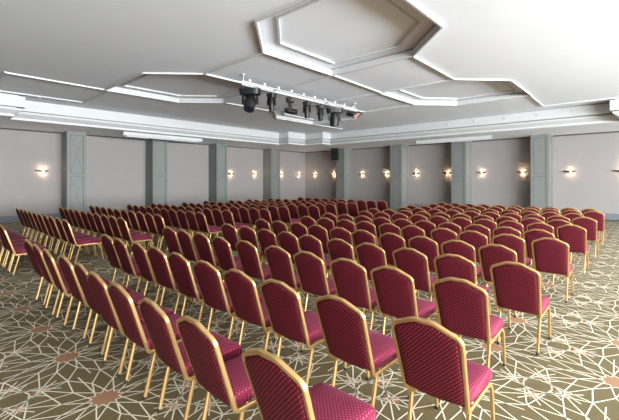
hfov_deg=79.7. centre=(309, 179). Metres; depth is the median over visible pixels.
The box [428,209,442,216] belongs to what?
banquet chair
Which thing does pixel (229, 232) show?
banquet chair
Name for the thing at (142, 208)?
banquet chair
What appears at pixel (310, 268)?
banquet chair
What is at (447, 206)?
banquet chair
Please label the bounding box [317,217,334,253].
banquet chair
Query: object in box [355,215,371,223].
banquet chair
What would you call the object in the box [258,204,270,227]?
banquet chair
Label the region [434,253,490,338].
banquet chair
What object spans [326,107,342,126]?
light
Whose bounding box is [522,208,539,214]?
banquet chair
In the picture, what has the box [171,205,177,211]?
banquet chair
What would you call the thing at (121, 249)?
banquet chair
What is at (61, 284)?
banquet chair
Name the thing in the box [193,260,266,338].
banquet chair
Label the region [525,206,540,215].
banquet chair
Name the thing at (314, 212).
banquet chair
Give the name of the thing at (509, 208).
banquet chair
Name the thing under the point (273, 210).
banquet chair
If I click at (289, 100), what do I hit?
light
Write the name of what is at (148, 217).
banquet chair
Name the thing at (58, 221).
banquet chair
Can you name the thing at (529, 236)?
banquet chair
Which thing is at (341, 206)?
banquet chair
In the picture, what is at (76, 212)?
banquet chair
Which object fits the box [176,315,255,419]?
banquet chair
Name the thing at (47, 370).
floor
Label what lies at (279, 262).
banquet chair
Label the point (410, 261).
banquet chair
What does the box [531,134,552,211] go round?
pillar
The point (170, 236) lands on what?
banquet chair
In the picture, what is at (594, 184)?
wall
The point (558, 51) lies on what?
ceiling
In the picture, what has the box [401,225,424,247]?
banquet chair
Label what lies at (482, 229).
banquet chair
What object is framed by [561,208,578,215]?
banquet chair
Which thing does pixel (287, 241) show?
banquet chair
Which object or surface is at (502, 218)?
banquet chair
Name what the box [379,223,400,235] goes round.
banquet chair
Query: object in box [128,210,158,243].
banquet chair
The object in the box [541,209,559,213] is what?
banquet chair
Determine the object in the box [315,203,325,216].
banquet chair
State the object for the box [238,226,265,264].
banquet chair
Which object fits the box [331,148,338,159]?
loudspeaker
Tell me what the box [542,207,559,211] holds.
banquet chair
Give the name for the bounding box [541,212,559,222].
banquet chair
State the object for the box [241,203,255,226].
banquet chair
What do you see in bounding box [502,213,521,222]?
banquet chair
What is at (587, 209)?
banquet chair
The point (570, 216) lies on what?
banquet chair
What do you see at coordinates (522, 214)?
banquet chair
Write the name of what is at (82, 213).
banquet chair
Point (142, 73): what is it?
trim
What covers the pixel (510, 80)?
trim
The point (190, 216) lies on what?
banquet chair
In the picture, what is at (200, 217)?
banquet chair
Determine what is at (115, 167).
wall
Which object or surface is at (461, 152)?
pillar
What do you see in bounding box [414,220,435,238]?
banquet chair
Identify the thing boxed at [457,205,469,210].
banquet chair
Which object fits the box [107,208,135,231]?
banquet chair
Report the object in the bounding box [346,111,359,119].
spotlight
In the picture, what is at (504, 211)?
banquet chair
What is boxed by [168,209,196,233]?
banquet chair
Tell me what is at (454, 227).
banquet chair
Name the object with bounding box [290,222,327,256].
banquet chair
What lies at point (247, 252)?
banquet chair
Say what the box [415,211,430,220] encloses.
banquet chair
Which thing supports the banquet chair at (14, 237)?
on the floor
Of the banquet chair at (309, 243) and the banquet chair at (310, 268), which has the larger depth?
the banquet chair at (309, 243)
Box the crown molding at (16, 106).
[0,93,618,145]
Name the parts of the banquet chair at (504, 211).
backrest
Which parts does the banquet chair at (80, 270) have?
frame, backrest, leg, leg, seat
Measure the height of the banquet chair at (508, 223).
0.908 m
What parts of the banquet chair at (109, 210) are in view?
backrest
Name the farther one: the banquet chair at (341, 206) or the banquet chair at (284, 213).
the banquet chair at (341, 206)
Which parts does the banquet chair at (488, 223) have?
frame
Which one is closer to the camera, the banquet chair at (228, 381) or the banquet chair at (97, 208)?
the banquet chair at (228, 381)
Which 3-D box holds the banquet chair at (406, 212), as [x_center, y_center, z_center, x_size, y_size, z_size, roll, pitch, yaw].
[2.796,1.277,10.267,0.455,0.908,0.710,0,0,42]
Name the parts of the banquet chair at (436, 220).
frame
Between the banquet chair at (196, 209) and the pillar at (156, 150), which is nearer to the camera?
the banquet chair at (196, 209)
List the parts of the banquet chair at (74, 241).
backrest, frame, leg, seat, leg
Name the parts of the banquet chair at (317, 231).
frame, backrest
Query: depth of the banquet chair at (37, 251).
4.74 m
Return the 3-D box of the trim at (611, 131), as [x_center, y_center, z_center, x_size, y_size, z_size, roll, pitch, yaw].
[11.233,-2.050,17.743,31.138,0.060,0.012,0,0,42]
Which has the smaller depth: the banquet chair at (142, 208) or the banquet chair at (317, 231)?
the banquet chair at (317, 231)
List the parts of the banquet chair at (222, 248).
backrest, frame, seat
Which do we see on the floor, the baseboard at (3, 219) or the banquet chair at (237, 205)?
the banquet chair at (237, 205)
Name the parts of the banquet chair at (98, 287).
backrest, frame, leg, leg, seat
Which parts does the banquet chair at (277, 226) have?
frame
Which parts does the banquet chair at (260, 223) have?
backrest, frame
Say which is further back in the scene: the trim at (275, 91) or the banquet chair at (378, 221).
the trim at (275, 91)
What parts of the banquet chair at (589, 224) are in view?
backrest, frame, leg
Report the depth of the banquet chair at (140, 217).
9.56 m
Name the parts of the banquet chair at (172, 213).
backrest, frame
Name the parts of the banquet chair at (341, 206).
backrest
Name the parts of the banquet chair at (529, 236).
backrest, frame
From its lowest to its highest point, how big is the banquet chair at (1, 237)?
0.908 m
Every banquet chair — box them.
[0,225,45,274]
[0,232,37,269]
[0,236,28,256]
[0,238,30,265]
[16,208,43,237]
[20,209,47,239]
[23,239,74,306]
[24,210,56,241]
[28,211,61,243]
[32,212,67,245]
[32,243,89,316]
[37,213,72,249]
[42,248,109,327]
[43,214,75,252]
[48,216,86,254]
[55,217,95,258]
[58,255,129,340]
[59,207,83,233]
[62,219,103,262]
[64,208,93,234]
[69,209,99,237]
[73,262,149,357]
[74,210,100,235]
[80,211,112,244]
[86,212,113,246]
[86,271,171,377]
[89,205,96,213]
[93,213,127,247]
[95,206,101,215]
[100,214,132,247]
[100,234,155,287]
[101,207,108,216]
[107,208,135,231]
[107,282,182,400]
[108,215,144,247]
[113,208,121,218]
[113,238,171,295]
[116,217,153,256]
[120,209,150,239]
[127,204,134,229]
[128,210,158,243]
[130,242,191,303]
[133,205,139,231]
[136,211,160,246]
[138,297,248,419]
[139,205,146,213]
[144,213,174,247]
[146,206,171,235]
[147,246,210,313]
[153,207,179,236]
[153,214,177,251]
[160,208,187,232]
[162,227,197,262]
[164,204,170,226]
[167,252,236,321]
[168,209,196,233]
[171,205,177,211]
[176,210,205,235]
[176,229,223,272]
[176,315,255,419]
[178,205,196,232]
[185,211,214,237]
[186,206,194,231]
[193,232,239,270]
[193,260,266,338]
[194,207,220,234]
[195,212,221,240]
[196,203,203,209]
[203,208,224,236]
[204,204,211,210]
[211,204,220,210]
[212,209,239,237]
[212,236,262,281]
[220,205,229,211]
[221,223,260,262]
[222,209,248,230]
[223,268,303,351]
[229,206,253,229]
[232,203,247,224]
[235,240,271,300]
[238,207,255,231]
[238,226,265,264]
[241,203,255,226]
[242,348,375,419]
[248,207,260,229]
[249,204,271,227]
[255,219,270,258]
[257,228,277,264]
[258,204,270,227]
[259,208,271,226]
[260,279,346,386]
[264,245,320,302]
[268,205,290,231]
[271,220,287,246]
[277,231,299,263]
[278,206,300,232]
[287,204,299,218]
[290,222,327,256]
[293,251,336,311]
[297,204,308,217]
[298,234,330,277]
[300,216,315,234]
[304,202,316,224]
[308,205,321,220]
[308,224,330,275]
[314,294,409,406]
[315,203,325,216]
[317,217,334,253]
[322,213,336,226]
[325,203,338,219]
[326,201,338,220]
[326,238,358,295]
[329,227,356,261]
[330,258,394,329]
[336,219,356,261]
[337,202,355,223]
[338,199,354,218]
[338,214,354,246]
[347,202,358,216]
[352,229,394,266]
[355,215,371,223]
[355,242,386,281]
[356,221,380,247]
[357,200,367,211]
[358,211,372,223]
[366,200,376,208]
[367,208,379,218]
[370,265,438,334]
[373,217,390,238]
[374,212,390,220]
[377,200,387,211]
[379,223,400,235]
[379,232,405,265]
[382,209,395,223]
[391,213,408,222]
[391,316,494,419]
[392,247,436,319]
[393,218,412,237]
[397,207,411,211]
[398,210,412,220]
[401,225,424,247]
[405,205,417,210]
[408,236,438,292]
[410,214,427,224]
[412,208,426,214]
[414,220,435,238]
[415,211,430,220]
[419,205,431,212]
[428,204,439,208]
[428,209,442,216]
[429,215,448,228]
[430,228,457,275]
[432,212,450,221]
[432,277,505,367]
[433,206,446,212]
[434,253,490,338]
[438,222,461,239]
[441,240,488,294]
[443,204,453,209]
[445,209,460,218]
[448,207,463,212]
[451,217,471,231]
[452,213,470,219]
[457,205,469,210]
[458,230,487,262]
[463,211,479,223]
[464,203,474,207]
[464,208,480,214]
[464,224,490,264]
[472,206,485,213]
[473,215,493,221]
[474,218,496,242]
[478,204,490,208]
[478,244,516,317]
[481,212,499,221]
[482,209,498,213]
[487,206,502,216]
[490,261,550,355]
[492,226,525,255]
[492,233,531,267]
[494,205,505,210]
[496,216,517,227]
[499,220,523,238]
[500,210,518,215]
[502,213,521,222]
[504,207,520,214]
[508,205,522,211]
[520,211,538,218]
[520,218,543,231]
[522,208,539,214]
[523,214,544,222]
[523,229,560,283]
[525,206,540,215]
[526,222,553,264]
[531,237,572,302]
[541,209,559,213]
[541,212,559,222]
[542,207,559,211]
[546,219,575,262]
[547,215,569,221]
[557,224,588,273]
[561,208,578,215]
[562,210,581,215]
[563,213,587,245]
[572,217,598,257]
[580,208,601,238]
[583,211,605,244]
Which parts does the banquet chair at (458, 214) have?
backrest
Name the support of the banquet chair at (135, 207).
on the floor
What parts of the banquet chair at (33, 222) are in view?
backrest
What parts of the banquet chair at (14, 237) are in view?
seat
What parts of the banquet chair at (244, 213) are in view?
backrest, frame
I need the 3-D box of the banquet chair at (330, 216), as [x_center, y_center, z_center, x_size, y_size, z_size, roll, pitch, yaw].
[0.696,1.277,9.447,0.455,0.908,0.710,0,0,42]
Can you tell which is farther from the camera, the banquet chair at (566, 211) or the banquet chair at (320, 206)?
the banquet chair at (320, 206)
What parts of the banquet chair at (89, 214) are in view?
backrest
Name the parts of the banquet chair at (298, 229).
backrest, frame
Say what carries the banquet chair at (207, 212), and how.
on the floor
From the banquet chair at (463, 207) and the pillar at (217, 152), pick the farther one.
the pillar at (217, 152)
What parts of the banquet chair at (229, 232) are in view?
backrest, frame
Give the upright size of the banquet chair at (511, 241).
0.925 m
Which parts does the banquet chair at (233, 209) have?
backrest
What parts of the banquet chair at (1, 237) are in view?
backrest, leg, seat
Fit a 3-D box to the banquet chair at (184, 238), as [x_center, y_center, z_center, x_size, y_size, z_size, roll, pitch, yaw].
[-1.861,1.286,6.343,0.455,0.925,0.712,0,0,44]
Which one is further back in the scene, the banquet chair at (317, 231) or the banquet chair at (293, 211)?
the banquet chair at (293, 211)
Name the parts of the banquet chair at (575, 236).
backrest, frame, leg, leg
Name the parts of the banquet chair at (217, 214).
backrest, frame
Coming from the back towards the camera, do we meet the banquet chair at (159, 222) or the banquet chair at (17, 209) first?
the banquet chair at (17, 209)
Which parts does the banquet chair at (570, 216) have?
backrest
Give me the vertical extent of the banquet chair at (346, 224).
0.925 m
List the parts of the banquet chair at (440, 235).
backrest, frame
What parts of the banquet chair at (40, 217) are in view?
backrest, frame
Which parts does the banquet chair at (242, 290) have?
leg, backrest, frame, seat, leg, leg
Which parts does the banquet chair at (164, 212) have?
backrest, frame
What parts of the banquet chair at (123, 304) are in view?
backrest, frame, leg, leg, seat, leg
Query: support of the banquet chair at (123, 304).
on the floor
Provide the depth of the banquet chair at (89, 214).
9.47 m
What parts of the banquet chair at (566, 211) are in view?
backrest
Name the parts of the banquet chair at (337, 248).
backrest, frame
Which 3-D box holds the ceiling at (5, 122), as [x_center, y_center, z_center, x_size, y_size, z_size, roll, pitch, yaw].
[2.278,-2.080,7.849,31.150,0.001,26.700,0,0,42]
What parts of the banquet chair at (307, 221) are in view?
frame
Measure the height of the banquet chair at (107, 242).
0.925 m
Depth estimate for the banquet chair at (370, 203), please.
14.91 m
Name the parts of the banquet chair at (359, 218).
backrest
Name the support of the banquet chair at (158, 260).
on the floor
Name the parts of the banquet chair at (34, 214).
backrest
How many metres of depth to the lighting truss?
11.24 m
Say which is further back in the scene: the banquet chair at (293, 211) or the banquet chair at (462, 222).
the banquet chair at (293, 211)
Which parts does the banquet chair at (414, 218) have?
frame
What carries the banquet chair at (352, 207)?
on the floor
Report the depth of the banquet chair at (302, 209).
12.31 m
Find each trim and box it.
[0,71,109,102]
[0,128,304,152]
[104,72,274,102]
[121,74,252,96]
[203,52,330,90]
[225,91,323,111]
[255,0,443,75]
[274,102,363,124]
[276,0,420,63]
[283,111,345,119]
[305,131,618,152]
[326,93,412,112]
[333,56,454,92]
[379,78,531,105]
[398,81,515,99]
[530,96,616,106]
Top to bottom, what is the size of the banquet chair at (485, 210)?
0.908 m
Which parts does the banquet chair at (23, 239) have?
seat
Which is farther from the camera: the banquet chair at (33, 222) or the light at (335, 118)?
the light at (335, 118)
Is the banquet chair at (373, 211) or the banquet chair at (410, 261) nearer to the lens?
the banquet chair at (410, 261)
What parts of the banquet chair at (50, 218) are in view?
backrest, frame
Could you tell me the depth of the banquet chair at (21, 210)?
10.43 m
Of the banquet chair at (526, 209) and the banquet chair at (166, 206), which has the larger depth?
the banquet chair at (166, 206)
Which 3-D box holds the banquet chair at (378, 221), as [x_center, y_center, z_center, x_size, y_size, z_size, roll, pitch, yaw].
[1.806,1.277,8.431,0.455,0.908,0.710,0,0,42]
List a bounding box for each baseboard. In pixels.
[0,199,297,222]
[312,199,618,219]
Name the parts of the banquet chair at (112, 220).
backrest, frame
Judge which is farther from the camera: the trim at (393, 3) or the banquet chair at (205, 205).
the banquet chair at (205, 205)
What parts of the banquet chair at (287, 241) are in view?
frame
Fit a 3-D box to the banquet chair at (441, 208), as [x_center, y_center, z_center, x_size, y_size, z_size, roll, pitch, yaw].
[4.230,1.277,11.663,0.455,0.908,0.710,0,0,42]
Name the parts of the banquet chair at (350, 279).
backrest, frame, leg, seat, leg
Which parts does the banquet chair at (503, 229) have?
backrest, frame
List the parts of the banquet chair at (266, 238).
backrest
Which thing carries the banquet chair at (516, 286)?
on the floor
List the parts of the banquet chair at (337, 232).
backrest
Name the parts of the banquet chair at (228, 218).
backrest, frame, seat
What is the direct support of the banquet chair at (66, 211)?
on the floor
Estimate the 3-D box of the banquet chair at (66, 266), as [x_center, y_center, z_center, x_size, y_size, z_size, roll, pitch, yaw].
[-2.460,1.286,4.288,0.455,0.925,0.712,0,0,42]
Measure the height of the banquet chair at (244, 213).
0.908 m
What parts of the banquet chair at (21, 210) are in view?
backrest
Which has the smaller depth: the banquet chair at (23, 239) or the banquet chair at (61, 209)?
the banquet chair at (23, 239)
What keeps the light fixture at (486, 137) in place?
attached to the ceiling at (5, 122)
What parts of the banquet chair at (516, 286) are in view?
leg, leg, backrest, frame, seat, leg, leg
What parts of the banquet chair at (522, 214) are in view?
backrest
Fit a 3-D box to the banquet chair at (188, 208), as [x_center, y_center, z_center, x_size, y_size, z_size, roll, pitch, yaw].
[-3.509,1.277,11.740,0.455,0.908,0.710,0,0,42]
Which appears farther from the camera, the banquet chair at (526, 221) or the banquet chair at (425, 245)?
the banquet chair at (526, 221)
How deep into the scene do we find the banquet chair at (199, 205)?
12.86 m
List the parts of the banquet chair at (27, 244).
backrest, frame, leg, leg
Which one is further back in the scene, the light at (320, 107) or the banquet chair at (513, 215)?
the light at (320, 107)
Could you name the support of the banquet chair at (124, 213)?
on the floor
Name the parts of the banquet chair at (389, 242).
frame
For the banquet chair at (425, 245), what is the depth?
5.40 m
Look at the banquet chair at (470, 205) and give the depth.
12.74 m
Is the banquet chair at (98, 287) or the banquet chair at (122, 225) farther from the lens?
the banquet chair at (122, 225)
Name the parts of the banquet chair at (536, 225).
backrest, frame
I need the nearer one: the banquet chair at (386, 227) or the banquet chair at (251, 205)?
the banquet chair at (386, 227)
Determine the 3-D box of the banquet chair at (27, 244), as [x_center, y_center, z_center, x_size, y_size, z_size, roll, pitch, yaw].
[-3.666,1.286,5.357,0.455,0.925,0.712,0,0,41]
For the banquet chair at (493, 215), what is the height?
0.908 m
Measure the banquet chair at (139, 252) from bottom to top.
0.925 m
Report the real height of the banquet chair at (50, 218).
0.908 m
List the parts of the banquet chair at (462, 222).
frame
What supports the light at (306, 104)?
hanging from the lighting truss
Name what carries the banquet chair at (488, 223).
on the floor
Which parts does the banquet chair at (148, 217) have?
backrest, frame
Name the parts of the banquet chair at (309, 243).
backrest, seat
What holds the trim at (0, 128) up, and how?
attached to the wall at (115, 167)
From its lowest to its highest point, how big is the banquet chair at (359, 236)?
0.925 m
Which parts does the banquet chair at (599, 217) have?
backrest, frame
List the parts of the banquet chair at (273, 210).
backrest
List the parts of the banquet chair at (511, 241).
backrest, seat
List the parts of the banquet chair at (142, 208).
backrest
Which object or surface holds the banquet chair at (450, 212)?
on the floor
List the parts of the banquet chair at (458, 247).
backrest, frame, seat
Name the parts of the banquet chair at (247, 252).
backrest, frame, seat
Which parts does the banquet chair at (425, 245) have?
backrest, frame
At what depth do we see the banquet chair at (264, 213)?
10.61 m
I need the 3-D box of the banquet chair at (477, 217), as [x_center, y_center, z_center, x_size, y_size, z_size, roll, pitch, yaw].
[4.277,1.277,8.928,0.455,0.908,0.710,0,0,41]
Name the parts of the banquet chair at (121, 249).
backrest, frame, leg, leg, seat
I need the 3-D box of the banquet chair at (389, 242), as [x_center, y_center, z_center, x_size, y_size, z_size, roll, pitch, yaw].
[1.490,1.286,5.983,0.455,0.925,0.712,0,0,44]
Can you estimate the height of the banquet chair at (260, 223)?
0.925 m
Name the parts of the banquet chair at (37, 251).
backrest, frame, leg, leg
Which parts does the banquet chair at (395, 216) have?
backrest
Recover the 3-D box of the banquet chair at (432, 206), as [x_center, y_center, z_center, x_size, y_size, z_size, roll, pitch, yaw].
[4.480,1.277,12.930,0.455,0.908,0.710,0,0,42]
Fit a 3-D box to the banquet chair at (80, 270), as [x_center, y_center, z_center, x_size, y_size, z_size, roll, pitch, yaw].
[-2.052,1.286,3.917,0.455,0.925,0.712,0,0,43]
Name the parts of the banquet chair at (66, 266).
backrest, frame, leg, leg, seat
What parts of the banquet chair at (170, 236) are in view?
backrest, frame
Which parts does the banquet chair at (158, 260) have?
backrest, frame, leg, leg, seat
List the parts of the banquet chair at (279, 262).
backrest, frame, seat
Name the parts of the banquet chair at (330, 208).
backrest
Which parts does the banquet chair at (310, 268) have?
leg, backrest, frame, seat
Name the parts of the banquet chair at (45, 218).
backrest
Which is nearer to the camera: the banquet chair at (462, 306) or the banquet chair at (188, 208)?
the banquet chair at (462, 306)
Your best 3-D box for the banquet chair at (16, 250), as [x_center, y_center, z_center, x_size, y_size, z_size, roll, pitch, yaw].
[-5.393,1.277,7.004,0.455,0.908,0.710,0,0,42]
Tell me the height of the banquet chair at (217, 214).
0.908 m
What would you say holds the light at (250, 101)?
hanging from the lighting truss
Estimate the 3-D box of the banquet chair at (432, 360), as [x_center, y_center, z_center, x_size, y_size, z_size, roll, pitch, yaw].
[0.898,1.286,2.448,0.455,0.925,0.712,0,0,42]
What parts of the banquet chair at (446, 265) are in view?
backrest, frame, seat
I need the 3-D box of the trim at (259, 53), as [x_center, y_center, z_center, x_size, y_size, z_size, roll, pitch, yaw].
[-1.061,-2.760,9.777,2.392,0.041,2.520,0,0,42]
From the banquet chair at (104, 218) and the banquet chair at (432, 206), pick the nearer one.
the banquet chair at (104, 218)
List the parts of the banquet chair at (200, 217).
backrest, frame, seat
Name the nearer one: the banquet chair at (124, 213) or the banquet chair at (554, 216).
the banquet chair at (554, 216)
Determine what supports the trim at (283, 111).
attached to the ceiling at (558, 51)
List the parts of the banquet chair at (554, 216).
backrest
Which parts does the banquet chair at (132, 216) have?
backrest, frame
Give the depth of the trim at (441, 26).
7.16 m
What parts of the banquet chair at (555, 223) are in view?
backrest, frame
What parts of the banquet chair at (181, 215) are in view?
backrest, frame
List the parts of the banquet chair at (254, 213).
backrest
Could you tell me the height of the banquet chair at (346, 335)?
0.925 m
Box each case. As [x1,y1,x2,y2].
[122,131,201,141]
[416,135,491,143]
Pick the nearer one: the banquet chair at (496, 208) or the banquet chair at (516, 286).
the banquet chair at (516, 286)
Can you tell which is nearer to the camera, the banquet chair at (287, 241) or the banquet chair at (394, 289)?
the banquet chair at (394, 289)
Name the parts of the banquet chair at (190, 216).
backrest, frame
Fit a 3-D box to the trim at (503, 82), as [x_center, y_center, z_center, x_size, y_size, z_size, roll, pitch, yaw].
[4.739,-2.913,11.995,2.825,0.045,2.915,0,0,42]
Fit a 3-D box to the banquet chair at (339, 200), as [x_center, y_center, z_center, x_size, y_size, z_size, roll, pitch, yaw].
[1.604,1.277,16.123,0.455,0.908,0.710,0,0,43]
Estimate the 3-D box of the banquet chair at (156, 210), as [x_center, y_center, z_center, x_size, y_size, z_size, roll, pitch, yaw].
[-4.362,1.277,11.341,0.455,0.908,0.710,0,0,42]
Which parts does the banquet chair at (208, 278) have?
leg, backrest, frame, leg, seat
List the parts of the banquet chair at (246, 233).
backrest, frame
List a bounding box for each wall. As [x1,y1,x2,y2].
[0,129,304,215]
[305,132,618,213]
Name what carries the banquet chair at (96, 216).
on the floor
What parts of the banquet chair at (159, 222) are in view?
backrest, frame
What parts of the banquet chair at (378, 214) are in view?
backrest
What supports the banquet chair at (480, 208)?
on the floor
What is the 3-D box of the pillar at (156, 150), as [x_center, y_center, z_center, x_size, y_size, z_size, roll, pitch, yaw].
[-7.918,-0.165,19.180,0.870,3.830,0.770,0,0,42]
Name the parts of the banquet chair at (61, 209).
backrest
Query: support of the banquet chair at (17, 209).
on the floor
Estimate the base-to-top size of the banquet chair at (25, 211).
0.908 m
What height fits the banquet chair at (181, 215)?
0.908 m
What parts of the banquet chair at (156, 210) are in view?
backrest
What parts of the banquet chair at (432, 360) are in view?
leg, leg, backrest, seat, leg, leg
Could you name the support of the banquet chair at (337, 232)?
on the floor
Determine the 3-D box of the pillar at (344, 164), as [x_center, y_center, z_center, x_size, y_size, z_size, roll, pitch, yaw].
[2.346,-0.165,25.219,0.690,3.830,0.850,0,0,42]
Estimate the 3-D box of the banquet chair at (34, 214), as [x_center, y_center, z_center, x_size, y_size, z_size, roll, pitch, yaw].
[-6.751,1.277,9.650,0.455,0.908,0.710,0,0,43]
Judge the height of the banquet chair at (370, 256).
0.925 m
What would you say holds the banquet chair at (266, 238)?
on the floor
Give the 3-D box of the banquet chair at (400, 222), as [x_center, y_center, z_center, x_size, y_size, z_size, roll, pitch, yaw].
[2.182,1.277,8.098,0.455,0.908,0.710,0,0,41]
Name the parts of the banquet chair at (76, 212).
backrest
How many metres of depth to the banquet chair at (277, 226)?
7.46 m
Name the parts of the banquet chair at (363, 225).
backrest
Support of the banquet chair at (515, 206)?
on the floor
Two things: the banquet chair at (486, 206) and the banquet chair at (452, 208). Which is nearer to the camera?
the banquet chair at (452, 208)
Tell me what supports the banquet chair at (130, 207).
on the floor
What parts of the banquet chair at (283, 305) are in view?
leg, backrest, frame, leg, seat, leg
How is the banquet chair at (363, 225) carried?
on the floor
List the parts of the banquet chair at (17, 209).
backrest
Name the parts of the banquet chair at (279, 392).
backrest, frame, seat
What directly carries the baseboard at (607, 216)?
attached to the wall at (594, 184)
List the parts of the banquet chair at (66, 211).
backrest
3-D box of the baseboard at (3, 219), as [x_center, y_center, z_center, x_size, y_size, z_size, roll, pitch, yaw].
[-9.266,1.615,18.289,0.020,0.270,26.700,0,0,42]
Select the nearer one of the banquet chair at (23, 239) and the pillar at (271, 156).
the banquet chair at (23, 239)
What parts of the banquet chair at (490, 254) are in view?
backrest, frame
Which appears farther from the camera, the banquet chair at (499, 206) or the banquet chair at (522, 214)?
the banquet chair at (499, 206)
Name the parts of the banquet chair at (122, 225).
backrest, frame, seat, leg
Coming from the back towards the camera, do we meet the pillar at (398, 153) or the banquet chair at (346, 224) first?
the pillar at (398, 153)
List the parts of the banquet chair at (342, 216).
backrest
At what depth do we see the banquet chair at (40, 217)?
9.05 m
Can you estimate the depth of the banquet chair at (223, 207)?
11.93 m
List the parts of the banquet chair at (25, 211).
backrest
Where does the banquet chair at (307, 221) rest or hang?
on the floor
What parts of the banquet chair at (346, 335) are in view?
leg, backrest, frame, leg, seat, leg, leg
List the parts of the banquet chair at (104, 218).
backrest, frame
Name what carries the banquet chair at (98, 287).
on the floor
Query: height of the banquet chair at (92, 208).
0.908 m
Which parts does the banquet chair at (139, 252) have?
backrest, frame, leg, leg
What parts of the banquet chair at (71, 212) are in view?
backrest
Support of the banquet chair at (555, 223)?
on the floor
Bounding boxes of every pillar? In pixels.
[61,131,85,218]
[145,139,167,207]
[209,143,226,203]
[263,148,279,200]
[336,148,351,201]
[390,144,407,208]
[451,141,471,204]
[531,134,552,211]
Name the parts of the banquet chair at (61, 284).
backrest, frame, leg, leg, seat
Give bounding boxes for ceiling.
[0,0,618,133]
[0,115,618,151]
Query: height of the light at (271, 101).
0.557 m
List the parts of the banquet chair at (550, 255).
backrest, frame, seat, leg, leg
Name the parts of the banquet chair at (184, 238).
backrest, frame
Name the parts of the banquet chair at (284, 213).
backrest, frame, seat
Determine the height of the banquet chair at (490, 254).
0.925 m
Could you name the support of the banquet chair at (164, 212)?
on the floor
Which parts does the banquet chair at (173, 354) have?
backrest, frame, leg, leg, leg, seat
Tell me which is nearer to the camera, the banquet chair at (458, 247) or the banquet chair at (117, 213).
the banquet chair at (458, 247)
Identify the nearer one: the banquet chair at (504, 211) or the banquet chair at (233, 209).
the banquet chair at (504, 211)
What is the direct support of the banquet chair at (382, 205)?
on the floor
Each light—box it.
[239,87,260,112]
[266,92,276,111]
[284,96,297,114]
[303,100,310,117]
[316,103,323,120]
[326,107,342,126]
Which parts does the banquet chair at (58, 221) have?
backrest, frame, seat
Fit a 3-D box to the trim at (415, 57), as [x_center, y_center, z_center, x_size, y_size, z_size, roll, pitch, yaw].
[2.285,-2.760,10.048,2.410,0.041,2.572,0,0,42]
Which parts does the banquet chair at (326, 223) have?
backrest, frame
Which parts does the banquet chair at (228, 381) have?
backrest, leg, seat, leg, leg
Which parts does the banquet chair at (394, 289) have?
leg, backrest, frame, seat, leg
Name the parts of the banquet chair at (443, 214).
backrest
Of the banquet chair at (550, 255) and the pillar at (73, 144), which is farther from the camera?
the pillar at (73, 144)
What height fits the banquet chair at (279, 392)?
0.925 m
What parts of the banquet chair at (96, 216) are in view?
backrest, frame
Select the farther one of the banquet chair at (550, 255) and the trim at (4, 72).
the trim at (4, 72)
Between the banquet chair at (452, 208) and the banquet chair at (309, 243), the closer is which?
the banquet chair at (309, 243)
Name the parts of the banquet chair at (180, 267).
backrest, frame, leg, leg, seat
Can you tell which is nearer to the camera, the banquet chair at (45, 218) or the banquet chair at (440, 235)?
the banquet chair at (440, 235)
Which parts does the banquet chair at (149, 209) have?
backrest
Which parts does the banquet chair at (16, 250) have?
backrest, frame, leg, leg, seat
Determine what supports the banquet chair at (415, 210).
on the floor
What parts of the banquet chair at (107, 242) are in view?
backrest, frame, leg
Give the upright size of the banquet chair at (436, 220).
0.908 m
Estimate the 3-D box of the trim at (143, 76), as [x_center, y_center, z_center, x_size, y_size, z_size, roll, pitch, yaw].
[-3.700,-2.913,11.489,3.125,0.045,2.885,0,0,42]
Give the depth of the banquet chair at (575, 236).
6.83 m
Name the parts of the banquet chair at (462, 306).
backrest, frame, leg, seat, leg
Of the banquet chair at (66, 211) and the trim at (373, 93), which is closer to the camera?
the banquet chair at (66, 211)
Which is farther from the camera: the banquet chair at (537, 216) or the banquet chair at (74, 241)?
the banquet chair at (537, 216)
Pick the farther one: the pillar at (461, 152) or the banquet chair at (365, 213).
the pillar at (461, 152)
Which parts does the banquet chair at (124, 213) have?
backrest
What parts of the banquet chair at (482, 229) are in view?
backrest, frame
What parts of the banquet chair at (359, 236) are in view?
backrest, frame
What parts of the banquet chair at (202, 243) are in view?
backrest, frame, seat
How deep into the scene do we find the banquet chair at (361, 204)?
15.25 m
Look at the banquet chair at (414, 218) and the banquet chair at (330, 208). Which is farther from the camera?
the banquet chair at (330, 208)
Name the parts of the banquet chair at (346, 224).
backrest, frame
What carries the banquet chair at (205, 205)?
on the floor
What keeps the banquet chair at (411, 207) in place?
on the floor
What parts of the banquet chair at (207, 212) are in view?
backrest, frame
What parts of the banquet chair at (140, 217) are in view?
backrest, frame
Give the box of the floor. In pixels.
[0,207,618,419]
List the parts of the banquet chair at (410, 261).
backrest, frame, seat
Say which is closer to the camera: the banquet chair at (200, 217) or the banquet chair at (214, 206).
the banquet chair at (200, 217)
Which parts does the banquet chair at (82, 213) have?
backrest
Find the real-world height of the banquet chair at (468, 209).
0.908 m
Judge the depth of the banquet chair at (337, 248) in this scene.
5.18 m
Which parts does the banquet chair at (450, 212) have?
backrest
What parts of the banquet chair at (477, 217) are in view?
backrest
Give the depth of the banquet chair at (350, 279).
3.90 m
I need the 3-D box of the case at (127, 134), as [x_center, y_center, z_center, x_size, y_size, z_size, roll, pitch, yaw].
[-6.789,-1.974,17.465,0.190,0.200,3.840,0,0,42]
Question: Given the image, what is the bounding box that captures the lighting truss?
[242,74,356,111]
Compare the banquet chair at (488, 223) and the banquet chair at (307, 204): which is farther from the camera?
the banquet chair at (307, 204)
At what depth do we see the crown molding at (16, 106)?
15.89 m
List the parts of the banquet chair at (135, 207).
backrest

